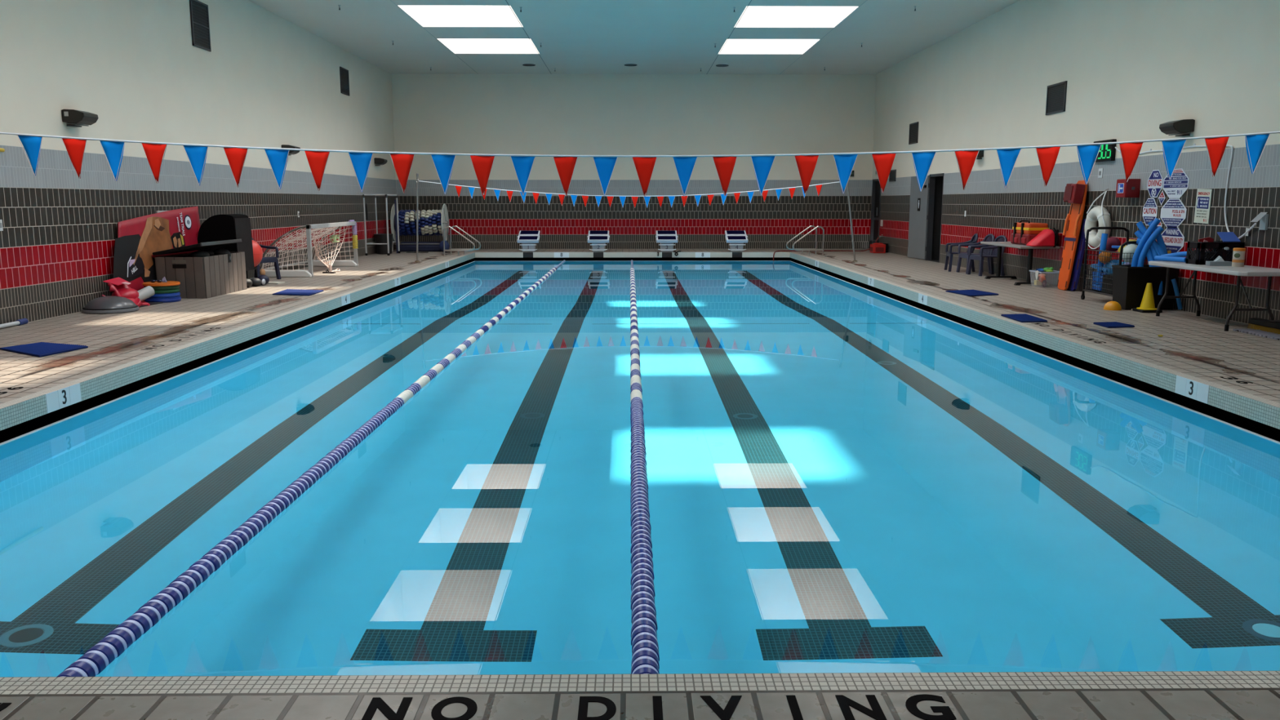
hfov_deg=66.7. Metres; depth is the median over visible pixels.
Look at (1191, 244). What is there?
crate
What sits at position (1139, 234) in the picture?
noodle
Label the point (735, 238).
starting block
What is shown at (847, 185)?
flag pole
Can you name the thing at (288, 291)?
mat
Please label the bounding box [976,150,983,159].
wall lamp
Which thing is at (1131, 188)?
upper cabinet
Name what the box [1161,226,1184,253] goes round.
sign
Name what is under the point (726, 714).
letter
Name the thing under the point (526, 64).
recessed light
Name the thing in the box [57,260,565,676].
lane rope
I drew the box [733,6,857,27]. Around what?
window
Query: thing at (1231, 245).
crate
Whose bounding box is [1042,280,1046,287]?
ring
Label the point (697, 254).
depth marker
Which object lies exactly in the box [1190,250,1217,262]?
box
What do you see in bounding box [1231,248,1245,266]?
wipes canister
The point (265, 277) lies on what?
bag
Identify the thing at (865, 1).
trim
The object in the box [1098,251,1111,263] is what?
ball
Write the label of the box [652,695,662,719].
letter
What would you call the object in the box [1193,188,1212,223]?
sign
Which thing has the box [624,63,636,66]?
recessed light
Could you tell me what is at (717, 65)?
recessed light
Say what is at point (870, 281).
depth marker
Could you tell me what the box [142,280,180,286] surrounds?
disc
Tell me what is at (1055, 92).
grille
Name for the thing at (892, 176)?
air vent
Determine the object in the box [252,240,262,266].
exercise ball
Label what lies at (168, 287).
disc
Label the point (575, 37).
ceiling
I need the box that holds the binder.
[1217,231,1240,242]
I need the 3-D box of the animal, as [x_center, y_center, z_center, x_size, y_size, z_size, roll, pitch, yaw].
[6.733,-1.494,16.047,0.140,0.088,0.222,0,9,-1]
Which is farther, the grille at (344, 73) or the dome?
the grille at (344, 73)
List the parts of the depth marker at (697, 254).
tile panel, tile panel, tile panel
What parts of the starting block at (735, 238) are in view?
foot plate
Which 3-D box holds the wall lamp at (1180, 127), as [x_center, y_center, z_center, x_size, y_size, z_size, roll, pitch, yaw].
[6.880,-2.973,12.476,0.274,0.200,0.340,0,9,-1]
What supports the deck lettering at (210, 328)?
on the floor
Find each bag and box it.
[102,276,150,307]
[246,278,252,287]
[250,277,261,286]
[257,275,269,284]
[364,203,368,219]
[1010,220,1048,244]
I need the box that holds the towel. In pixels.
[1035,271,1038,279]
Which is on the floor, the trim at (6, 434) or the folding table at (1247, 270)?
the folding table at (1247, 270)
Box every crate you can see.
[870,243,885,253]
[1186,240,1223,264]
[1213,240,1244,261]
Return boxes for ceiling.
[248,0,1019,74]
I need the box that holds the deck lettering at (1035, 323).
[1035,323,1106,342]
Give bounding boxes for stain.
[1200,318,1251,325]
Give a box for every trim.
[0,257,1279,443]
[390,0,478,74]
[505,0,551,73]
[706,0,751,73]
[779,0,866,74]
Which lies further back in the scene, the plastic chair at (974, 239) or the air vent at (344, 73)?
the air vent at (344, 73)
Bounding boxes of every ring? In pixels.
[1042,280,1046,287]
[1084,188,1111,248]
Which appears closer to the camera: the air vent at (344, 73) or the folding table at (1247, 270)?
the folding table at (1247, 270)
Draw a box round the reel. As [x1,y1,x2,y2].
[390,204,449,252]
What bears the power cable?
attached to the wall at (1131, 68)
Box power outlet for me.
[1250,212,1268,230]
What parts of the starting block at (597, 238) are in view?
foot plate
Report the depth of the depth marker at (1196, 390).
7.71 m
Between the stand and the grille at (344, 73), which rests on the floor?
the stand
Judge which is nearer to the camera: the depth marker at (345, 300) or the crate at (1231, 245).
the crate at (1231, 245)
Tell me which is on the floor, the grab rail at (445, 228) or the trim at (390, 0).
the grab rail at (445, 228)
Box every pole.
[0,318,28,328]
[394,200,398,253]
[414,173,419,262]
[846,182,857,262]
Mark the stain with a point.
(1216, 320)
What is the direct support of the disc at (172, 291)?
on the disc at (176, 294)
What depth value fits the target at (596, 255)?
27.07 m
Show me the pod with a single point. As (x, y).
(1111, 305)
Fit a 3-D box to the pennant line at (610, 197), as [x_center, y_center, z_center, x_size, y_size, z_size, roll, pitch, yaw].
[-0.173,-3.844,22.577,9.872,0.627,0.048,0,9,-1]
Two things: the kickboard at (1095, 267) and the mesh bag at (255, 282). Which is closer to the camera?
the kickboard at (1095, 267)
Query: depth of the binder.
11.38 m
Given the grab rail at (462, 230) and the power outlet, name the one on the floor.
the grab rail at (462, 230)
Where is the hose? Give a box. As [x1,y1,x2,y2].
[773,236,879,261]
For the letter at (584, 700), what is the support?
on the floor
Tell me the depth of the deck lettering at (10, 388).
7.34 m
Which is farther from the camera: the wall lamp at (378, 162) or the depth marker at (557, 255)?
the depth marker at (557, 255)
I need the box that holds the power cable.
[1115,143,1256,239]
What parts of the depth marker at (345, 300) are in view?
tile panel, tile panel, tile panel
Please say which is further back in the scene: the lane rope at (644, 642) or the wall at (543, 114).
the wall at (543, 114)
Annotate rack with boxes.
[362,194,399,255]
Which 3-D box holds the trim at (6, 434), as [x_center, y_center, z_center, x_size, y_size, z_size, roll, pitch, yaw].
[-0.075,-0.759,15.039,9.440,0.254,25.150,0,9,-1]
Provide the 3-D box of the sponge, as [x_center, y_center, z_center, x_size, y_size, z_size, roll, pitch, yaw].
[6.642,-1.291,16.234,0.090,0.080,0.100,0,9,-1]
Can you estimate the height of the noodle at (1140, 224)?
1.042 m
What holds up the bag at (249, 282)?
on the floor
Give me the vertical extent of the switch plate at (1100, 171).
0.140 m
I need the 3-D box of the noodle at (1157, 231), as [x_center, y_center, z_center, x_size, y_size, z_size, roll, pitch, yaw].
[6.658,-1.256,12.722,0.272,0.985,0.090,4,10,24]
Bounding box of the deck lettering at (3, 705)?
[0,702,11,711]
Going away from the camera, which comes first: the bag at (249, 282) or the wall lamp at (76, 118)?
the wall lamp at (76, 118)
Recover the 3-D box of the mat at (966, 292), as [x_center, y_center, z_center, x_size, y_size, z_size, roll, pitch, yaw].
[5.100,-1.033,14.947,0.520,0.022,0.846,-2,9,-11]
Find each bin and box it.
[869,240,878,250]
[1029,270,1059,273]
[1111,264,1180,310]
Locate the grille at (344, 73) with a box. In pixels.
[341,69,348,93]
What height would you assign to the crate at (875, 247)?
0.275 m
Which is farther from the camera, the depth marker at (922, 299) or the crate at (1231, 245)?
the depth marker at (922, 299)
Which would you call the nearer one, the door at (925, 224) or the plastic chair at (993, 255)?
the plastic chair at (993, 255)
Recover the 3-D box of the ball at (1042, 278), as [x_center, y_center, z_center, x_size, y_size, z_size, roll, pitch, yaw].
[6.643,-1.334,16.065,0.110,0.110,0.107,0,9,-1]
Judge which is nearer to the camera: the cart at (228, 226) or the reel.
the cart at (228, 226)
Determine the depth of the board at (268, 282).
16.70 m
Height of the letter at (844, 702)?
0.003 m
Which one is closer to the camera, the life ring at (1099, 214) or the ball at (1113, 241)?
the ball at (1113, 241)
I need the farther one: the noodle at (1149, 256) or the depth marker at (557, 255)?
the depth marker at (557, 255)
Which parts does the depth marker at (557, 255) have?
tile panel, tile panel, tile panel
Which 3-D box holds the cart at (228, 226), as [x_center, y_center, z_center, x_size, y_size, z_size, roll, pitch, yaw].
[-6.798,-1.790,15.960,0.658,1.192,0.640,0,9,-1]
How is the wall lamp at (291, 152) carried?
attached to the wall at (266, 80)
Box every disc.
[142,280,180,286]
[143,284,179,289]
[145,296,181,302]
[149,291,180,297]
[154,288,179,293]
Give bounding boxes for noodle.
[1095,233,1107,284]
[1131,217,1160,266]
[1134,230,1160,266]
[1136,221,1161,261]
[1136,238,1155,266]
[1137,226,1163,266]
[1147,220,1167,253]
[1154,255,1186,262]
[1156,242,1164,294]
[1160,251,1186,257]
[1171,278,1182,309]
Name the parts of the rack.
frame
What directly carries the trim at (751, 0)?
attached to the ceiling
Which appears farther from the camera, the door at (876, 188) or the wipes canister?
the door at (876, 188)
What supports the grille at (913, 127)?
attached to the air vent at (913, 127)
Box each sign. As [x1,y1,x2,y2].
[917,198,920,211]
[1142,198,1157,225]
[1146,169,1163,197]
[1158,191,1165,205]
[1160,198,1186,227]
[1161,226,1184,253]
[1162,168,1189,198]
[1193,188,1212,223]
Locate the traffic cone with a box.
[1132,283,1162,312]
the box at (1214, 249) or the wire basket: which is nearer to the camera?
the box at (1214, 249)
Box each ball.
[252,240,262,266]
[1039,275,1045,282]
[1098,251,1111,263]
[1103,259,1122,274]
[1106,236,1120,251]
[1122,244,1137,262]
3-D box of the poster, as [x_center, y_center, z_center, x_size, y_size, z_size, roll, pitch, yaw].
[-7.090,-1.602,14.367,0.086,1.305,2.920,0,9,-1]
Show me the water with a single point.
(843, 477)
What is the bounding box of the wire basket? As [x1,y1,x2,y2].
[1084,248,1148,294]
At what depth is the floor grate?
10.31 m
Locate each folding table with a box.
[980,241,1059,285]
[1148,261,1279,331]
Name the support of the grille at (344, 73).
attached to the air vent at (344, 73)
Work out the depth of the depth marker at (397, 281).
18.01 m
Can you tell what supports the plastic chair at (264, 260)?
on the floor
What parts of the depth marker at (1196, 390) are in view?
tile panel, tile panel, tile panel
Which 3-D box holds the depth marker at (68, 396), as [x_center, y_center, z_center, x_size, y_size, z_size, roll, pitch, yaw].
[-4.372,0.286,7.388,0.006,0.144,0.448,0,9,-1]
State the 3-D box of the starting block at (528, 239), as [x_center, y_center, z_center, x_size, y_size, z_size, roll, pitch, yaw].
[-3.116,-3.330,27.318,0.620,0.585,0.666,0,9,-1]
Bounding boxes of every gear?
[190,250,209,257]
[212,248,230,254]
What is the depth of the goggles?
13.67 m
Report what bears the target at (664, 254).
attached to the pool edge
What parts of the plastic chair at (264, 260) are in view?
leg, armrest, leg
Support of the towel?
hanging from the bin at (1054, 271)
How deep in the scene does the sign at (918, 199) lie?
23.64 m
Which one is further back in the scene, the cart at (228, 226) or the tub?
the tub
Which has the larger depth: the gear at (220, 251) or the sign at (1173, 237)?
the gear at (220, 251)
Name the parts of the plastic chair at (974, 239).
leg, leg, seat, armrest, armrest, frame, leg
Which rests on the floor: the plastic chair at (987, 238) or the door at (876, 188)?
the plastic chair at (987, 238)
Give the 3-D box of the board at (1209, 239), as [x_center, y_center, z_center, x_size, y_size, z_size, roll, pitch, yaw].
[6.646,-1.302,11.439,0.170,0.285,0.020,0,9,-1]
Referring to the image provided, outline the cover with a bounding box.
[399,240,449,252]
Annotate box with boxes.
[152,239,247,298]
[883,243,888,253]
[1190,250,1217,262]
[1205,255,1231,266]
[1213,248,1232,259]
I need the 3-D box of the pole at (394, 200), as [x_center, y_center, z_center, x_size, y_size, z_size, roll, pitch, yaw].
[-6.622,-3.625,26.439,0.030,1.440,0.050,0,9,-1]
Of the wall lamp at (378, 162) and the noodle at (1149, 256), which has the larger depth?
the wall lamp at (378, 162)
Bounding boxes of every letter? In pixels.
[361,697,413,719]
[431,696,477,719]
[577,696,616,719]
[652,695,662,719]
[700,695,742,719]
[786,695,803,719]
[835,694,886,719]
[905,693,956,719]
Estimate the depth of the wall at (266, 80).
14.58 m
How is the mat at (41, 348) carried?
on the floor
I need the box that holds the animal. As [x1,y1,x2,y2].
[1043,266,1053,271]
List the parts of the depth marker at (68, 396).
tile panel, tile panel, tile panel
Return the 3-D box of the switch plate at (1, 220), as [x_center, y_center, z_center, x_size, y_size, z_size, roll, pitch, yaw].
[-7.153,-1.506,10.876,0.022,0.125,0.085,0,9,-1]
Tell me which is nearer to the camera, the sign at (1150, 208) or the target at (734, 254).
the sign at (1150, 208)
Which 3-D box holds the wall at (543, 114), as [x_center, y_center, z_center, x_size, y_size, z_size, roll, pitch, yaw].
[-0.327,-5.786,28.539,14.350,5.030,0.001,0,9,-1]
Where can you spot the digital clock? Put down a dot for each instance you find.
(1107, 153)
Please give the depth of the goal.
19.32 m
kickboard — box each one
[1090,263,1107,271]
[1111,245,1119,248]
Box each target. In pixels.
[523,252,533,257]
[593,252,603,257]
[662,252,671,257]
[732,252,742,257]
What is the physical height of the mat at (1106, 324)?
0.022 m
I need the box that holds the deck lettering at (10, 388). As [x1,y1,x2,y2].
[0,386,23,395]
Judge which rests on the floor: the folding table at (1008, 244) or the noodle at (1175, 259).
the folding table at (1008, 244)
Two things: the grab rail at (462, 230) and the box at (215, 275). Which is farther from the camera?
the grab rail at (462, 230)
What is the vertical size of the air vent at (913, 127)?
0.510 m
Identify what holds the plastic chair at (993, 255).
on the floor
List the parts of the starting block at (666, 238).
foot plate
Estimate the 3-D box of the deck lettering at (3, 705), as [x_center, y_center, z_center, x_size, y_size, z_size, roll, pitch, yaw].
[-1.900,0.979,2.689,0.250,0.003,0.118,0,9,-1]
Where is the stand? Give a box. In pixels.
[246,266,257,278]
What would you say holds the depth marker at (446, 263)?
attached to the pool edge
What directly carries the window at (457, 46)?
attached to the ceiling
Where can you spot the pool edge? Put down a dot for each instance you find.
(15, 411)
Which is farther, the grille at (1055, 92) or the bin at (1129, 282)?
the grille at (1055, 92)
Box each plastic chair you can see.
[252,238,280,279]
[944,233,977,271]
[955,234,995,273]
[966,235,1007,275]
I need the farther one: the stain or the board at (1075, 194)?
the board at (1075, 194)
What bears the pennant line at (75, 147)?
attached to the wall at (266, 80)
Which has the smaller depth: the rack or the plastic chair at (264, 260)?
the plastic chair at (264, 260)
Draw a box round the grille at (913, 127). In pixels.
[909,124,917,142]
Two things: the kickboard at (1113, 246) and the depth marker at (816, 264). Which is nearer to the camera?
the kickboard at (1113, 246)
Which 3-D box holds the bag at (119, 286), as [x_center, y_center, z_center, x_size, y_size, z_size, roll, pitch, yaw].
[-6.901,-0.894,13.018,0.508,0.420,0.531,0,9,-1]
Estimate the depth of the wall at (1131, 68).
14.92 m
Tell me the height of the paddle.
0.140 m
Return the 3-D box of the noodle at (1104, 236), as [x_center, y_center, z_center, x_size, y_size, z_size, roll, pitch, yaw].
[6.471,-1.417,13.628,0.103,0.709,0.103,0,9,-1]
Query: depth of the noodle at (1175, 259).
11.85 m
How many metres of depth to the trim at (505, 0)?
21.19 m
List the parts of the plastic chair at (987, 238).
leg, leg, armrest, seat, armrest, frame, leg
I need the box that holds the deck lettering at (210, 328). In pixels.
[142,328,219,349]
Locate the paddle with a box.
[259,268,265,275]
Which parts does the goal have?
net arm, post, net arm, post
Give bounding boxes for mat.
[0,342,88,356]
[140,302,163,306]
[272,288,323,295]
[945,289,998,296]
[1000,313,1047,322]
[1093,321,1134,328]
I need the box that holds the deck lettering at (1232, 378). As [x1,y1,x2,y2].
[1220,377,1253,383]
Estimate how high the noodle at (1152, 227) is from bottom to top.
1.091 m
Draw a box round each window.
[398,5,523,26]
[436,38,539,53]
[718,39,819,53]
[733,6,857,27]
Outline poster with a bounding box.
[113,206,199,290]
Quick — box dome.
[81,296,139,314]
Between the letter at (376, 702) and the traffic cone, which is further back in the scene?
the traffic cone
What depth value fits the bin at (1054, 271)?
15.86 m
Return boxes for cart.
[197,213,254,275]
[1080,226,1166,299]
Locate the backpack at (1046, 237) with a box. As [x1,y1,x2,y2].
[1026,227,1058,247]
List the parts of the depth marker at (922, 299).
tile panel, tile panel, tile panel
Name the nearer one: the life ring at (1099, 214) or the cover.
the life ring at (1099, 214)
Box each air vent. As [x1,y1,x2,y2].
[189,0,211,51]
[339,66,349,96]
[888,169,896,182]
[908,121,918,144]
[1045,80,1067,115]
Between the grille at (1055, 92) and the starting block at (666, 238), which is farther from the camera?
the starting block at (666, 238)
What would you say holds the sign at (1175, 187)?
attached to the wall at (1131, 68)
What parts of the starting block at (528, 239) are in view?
foot plate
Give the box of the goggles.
[150,279,165,282]
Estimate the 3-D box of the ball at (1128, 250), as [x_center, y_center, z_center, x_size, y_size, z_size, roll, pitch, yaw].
[6.614,-1.423,13.071,0.273,0.273,0.273,0,9,-1]
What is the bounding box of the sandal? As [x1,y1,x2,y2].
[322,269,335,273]
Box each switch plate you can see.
[0,219,3,231]
[1097,168,1103,177]
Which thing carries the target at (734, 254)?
attached to the pool edge
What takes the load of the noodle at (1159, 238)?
in the bin at (1129, 282)
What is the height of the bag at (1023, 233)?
0.419 m
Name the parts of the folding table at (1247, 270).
leg, leg, leg, leg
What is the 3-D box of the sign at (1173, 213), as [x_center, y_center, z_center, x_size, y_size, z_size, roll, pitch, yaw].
[7.009,-1.928,12.790,0.008,0.380,0.600,0,9,-1]
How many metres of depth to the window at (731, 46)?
24.30 m
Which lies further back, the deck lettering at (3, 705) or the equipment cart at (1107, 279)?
the equipment cart at (1107, 279)
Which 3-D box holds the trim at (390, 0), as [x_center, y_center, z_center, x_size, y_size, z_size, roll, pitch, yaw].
[-4.507,-5.676,12.250,0.008,0.005,32.100,0,9,-1]
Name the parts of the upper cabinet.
door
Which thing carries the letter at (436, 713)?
on the floor
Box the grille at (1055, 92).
[1047,84,1064,112]
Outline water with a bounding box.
[0,261,1279,676]
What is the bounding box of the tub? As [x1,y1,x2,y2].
[373,233,392,254]
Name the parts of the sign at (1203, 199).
blue panel, title panel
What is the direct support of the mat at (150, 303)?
on the floor
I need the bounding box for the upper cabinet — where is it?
[1115,178,1140,197]
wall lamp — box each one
[61,109,97,127]
[280,144,300,155]
[373,157,387,165]
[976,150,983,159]
[1159,119,1195,136]
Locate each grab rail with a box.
[442,226,475,256]
[449,225,480,254]
[786,225,817,254]
[792,226,824,256]
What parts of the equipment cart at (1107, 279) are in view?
frame, frame, frame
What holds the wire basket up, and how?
on the equipment cart at (1107, 279)
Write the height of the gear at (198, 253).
0.143 m
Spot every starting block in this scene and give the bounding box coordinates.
[516,230,540,252]
[587,230,609,252]
[655,230,677,252]
[724,230,747,252]
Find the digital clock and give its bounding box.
[1093,138,1116,162]
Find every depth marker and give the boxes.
[45,382,81,413]
[341,293,350,306]
[394,276,400,286]
[444,261,448,268]
[554,252,568,257]
[695,252,710,257]
[814,260,818,267]
[867,276,874,286]
[918,293,927,305]
[1174,375,1208,404]
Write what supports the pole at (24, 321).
on the floor
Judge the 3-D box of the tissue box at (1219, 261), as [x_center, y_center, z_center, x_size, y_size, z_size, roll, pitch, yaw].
[6.644,-1.140,11.162,0.240,0.115,0.120,1,9,7]
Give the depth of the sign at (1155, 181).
13.21 m
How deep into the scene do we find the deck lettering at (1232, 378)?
7.75 m
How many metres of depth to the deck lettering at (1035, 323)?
10.30 m
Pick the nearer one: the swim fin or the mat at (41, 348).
the mat at (41, 348)
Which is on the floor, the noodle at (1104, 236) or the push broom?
the push broom
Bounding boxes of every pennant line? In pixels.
[0,131,1279,195]
[418,180,839,208]
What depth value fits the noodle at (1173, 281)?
12.50 m
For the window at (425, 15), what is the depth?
20.49 m
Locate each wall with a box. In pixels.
[0,0,396,324]
[391,73,875,248]
[870,0,1279,324]
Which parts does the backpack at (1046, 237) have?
panel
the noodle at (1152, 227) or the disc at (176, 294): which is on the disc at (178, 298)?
the disc at (176, 294)
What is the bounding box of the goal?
[259,219,358,277]
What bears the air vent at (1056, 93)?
in the wall at (1131, 68)
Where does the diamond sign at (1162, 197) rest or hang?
attached to the wall at (1131, 68)
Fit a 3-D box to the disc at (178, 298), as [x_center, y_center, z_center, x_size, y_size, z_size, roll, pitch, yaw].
[-6.758,-0.863,13.771,0.484,0.066,0.484,0,9,-1]
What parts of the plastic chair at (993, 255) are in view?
leg, armrest, leg, seat, armrest, leg, frame, leg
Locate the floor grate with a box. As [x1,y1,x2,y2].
[1232,328,1279,340]
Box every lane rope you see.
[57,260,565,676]
[630,259,659,674]
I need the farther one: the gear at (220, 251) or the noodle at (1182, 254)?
the gear at (220, 251)
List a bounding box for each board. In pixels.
[266,281,284,284]
[1057,180,1087,290]
[1066,204,1088,291]
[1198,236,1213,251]
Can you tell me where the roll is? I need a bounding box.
[137,285,155,301]
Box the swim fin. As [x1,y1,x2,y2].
[261,279,265,284]
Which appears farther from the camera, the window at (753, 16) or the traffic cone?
the window at (753, 16)
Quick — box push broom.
[1247,318,1279,333]
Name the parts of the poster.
printed arm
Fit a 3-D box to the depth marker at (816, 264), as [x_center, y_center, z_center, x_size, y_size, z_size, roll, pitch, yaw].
[4.216,-2.290,23.179,0.006,0.144,0.448,0,9,-1]
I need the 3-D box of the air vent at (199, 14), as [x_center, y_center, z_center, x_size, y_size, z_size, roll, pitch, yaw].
[-7.154,-5.450,15.831,0.025,0.740,0.650,0,9,-1]
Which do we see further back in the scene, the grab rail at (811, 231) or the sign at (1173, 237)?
the grab rail at (811, 231)
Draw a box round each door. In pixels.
[870,178,880,243]
[907,173,943,262]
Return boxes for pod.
[1103,301,1121,311]
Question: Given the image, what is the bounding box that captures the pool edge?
[0,252,1279,694]
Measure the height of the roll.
0.246 m
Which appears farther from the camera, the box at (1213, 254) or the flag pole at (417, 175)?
the flag pole at (417, 175)
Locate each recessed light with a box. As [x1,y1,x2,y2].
[522,63,535,66]
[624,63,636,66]
[715,64,728,66]
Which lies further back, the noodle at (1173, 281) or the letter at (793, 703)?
the noodle at (1173, 281)
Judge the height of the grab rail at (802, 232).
0.773 m
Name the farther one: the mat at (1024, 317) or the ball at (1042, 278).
the ball at (1042, 278)
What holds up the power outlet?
attached to the wall at (1131, 68)
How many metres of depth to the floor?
7.65 m
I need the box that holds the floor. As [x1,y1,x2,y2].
[0,248,1279,719]
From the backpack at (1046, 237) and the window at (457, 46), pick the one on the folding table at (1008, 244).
the backpack at (1046, 237)
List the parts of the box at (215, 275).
panel, handle plate, panel, lid, panel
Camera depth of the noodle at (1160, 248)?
12.62 m
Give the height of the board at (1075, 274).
1.362 m
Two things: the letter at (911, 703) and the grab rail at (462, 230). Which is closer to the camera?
the letter at (911, 703)
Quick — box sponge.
[1034,280,1041,284]

